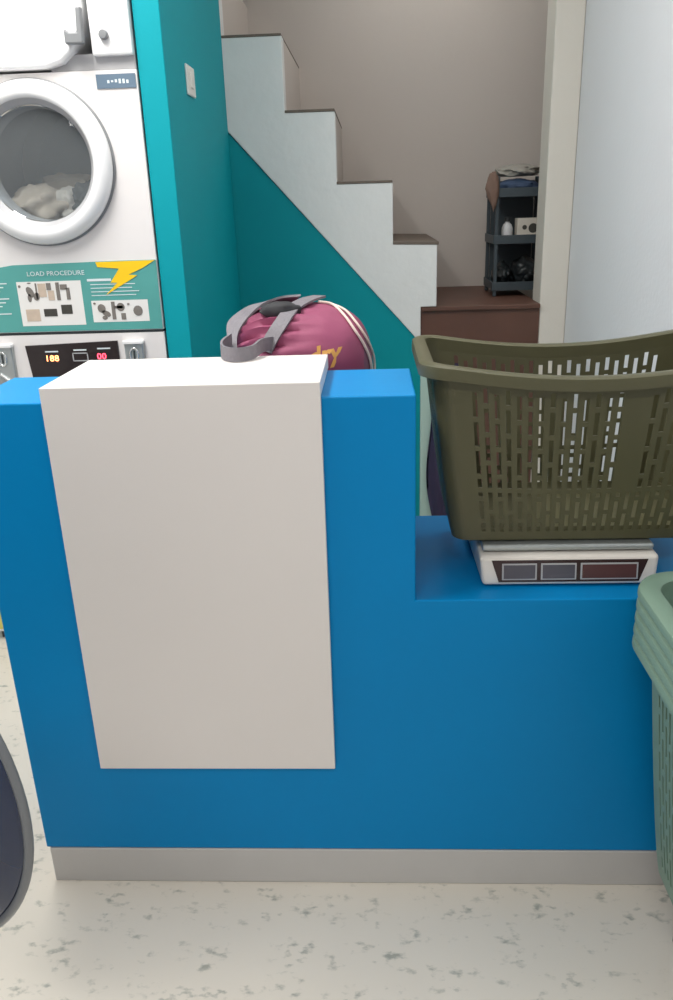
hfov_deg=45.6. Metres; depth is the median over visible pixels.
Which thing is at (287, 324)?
laundry bag
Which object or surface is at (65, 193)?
garment
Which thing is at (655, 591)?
basket
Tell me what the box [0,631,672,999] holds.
floor
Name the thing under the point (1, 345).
hood
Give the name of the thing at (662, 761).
basket
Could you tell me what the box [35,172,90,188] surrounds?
garment
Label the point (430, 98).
wall
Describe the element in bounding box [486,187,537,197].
tray
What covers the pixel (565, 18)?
door frame
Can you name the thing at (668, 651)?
basket
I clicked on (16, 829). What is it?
chair
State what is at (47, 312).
photo
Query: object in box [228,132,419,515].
wall
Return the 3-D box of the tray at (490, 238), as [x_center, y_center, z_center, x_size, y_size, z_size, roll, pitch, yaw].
[0.812,-1.188,3.623,0.240,0.037,0.290,-1,20,3]
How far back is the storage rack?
3.69 m
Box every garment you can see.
[11,183,68,219]
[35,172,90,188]
[56,186,74,216]
[72,180,89,209]
[426,363,458,515]
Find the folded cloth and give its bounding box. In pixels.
[500,178,538,187]
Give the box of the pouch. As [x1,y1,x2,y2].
[485,171,498,211]
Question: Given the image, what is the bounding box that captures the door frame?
[530,0,585,481]
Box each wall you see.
[131,0,240,357]
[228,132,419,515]
[243,0,547,298]
[560,0,672,481]
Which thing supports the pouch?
hanging from the storage rack
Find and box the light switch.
[184,63,195,98]
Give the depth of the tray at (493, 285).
3.56 m
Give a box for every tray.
[483,277,533,290]
[485,233,535,243]
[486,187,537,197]
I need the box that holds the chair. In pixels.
[0,734,33,927]
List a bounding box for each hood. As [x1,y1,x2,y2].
[0,344,13,347]
[122,340,143,343]
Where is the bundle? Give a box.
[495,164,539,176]
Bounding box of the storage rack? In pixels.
[483,176,538,295]
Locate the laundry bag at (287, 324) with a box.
[220,294,375,369]
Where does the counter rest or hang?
on the floor
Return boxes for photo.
[26,309,40,320]
[37,283,46,296]
[44,309,57,316]
[48,291,54,299]
[61,305,72,313]
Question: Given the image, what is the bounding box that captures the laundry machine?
[0,0,168,636]
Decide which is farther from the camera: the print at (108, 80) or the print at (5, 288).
the print at (5, 288)
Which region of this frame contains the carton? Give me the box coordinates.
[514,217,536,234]
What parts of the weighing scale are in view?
display panel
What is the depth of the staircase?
3.22 m
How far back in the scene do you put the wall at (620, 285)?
2.55 m
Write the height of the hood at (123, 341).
0.010 m
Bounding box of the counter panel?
[39,354,334,768]
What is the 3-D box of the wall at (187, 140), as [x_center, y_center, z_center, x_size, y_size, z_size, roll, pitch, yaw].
[-0.470,-1.030,2.744,0.073,2.850,0.982,-1,20,3]
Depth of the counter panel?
1.49 m
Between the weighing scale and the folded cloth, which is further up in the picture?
the folded cloth
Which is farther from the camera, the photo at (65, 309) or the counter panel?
the photo at (65, 309)
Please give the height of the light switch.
0.084 m
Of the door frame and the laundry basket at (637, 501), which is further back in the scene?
the door frame
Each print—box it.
[0,283,11,314]
[87,278,138,295]
[107,79,128,82]
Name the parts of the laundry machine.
return lever, glass, display panel, knob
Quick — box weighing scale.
[468,538,657,583]
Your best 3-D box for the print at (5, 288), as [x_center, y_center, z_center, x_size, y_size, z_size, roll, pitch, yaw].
[-1.097,-0.599,2.395,0.240,0.091,0.001,-1,20,3]
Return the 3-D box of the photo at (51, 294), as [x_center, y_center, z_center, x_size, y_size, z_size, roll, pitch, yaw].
[-0.849,-0.609,2.380,0.019,0.028,0.001,-1,20,3]
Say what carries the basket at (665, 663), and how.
on the basket at (646, 648)
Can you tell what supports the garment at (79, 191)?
in the laundry machine
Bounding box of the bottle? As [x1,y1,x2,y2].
[501,217,512,234]
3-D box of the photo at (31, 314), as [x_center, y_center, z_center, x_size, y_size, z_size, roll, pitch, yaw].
[-0.910,-0.555,2.403,0.042,0.035,0.001,-1,20,3]
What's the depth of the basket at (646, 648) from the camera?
1.31 m
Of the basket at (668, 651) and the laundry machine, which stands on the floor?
the laundry machine
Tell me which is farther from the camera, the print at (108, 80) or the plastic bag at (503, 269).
the plastic bag at (503, 269)
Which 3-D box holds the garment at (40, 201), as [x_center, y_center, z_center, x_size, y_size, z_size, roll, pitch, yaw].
[-0.902,-0.885,2.417,0.182,0.132,0.168,-16,25,-33]
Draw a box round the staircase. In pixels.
[219,0,539,515]
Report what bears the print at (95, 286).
attached to the laundry machine
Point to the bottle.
(507, 229)
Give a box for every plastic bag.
[491,260,510,281]
[511,255,534,281]
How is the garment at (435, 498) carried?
hanging from the staircase
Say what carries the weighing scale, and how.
on the counter
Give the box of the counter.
[0,368,672,884]
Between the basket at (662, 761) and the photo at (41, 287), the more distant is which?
the photo at (41, 287)
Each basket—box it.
[412,329,672,539]
[632,634,672,904]
[633,623,672,751]
[635,609,672,682]
[636,598,672,665]
[637,571,672,648]
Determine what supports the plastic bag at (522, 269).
on the storage rack

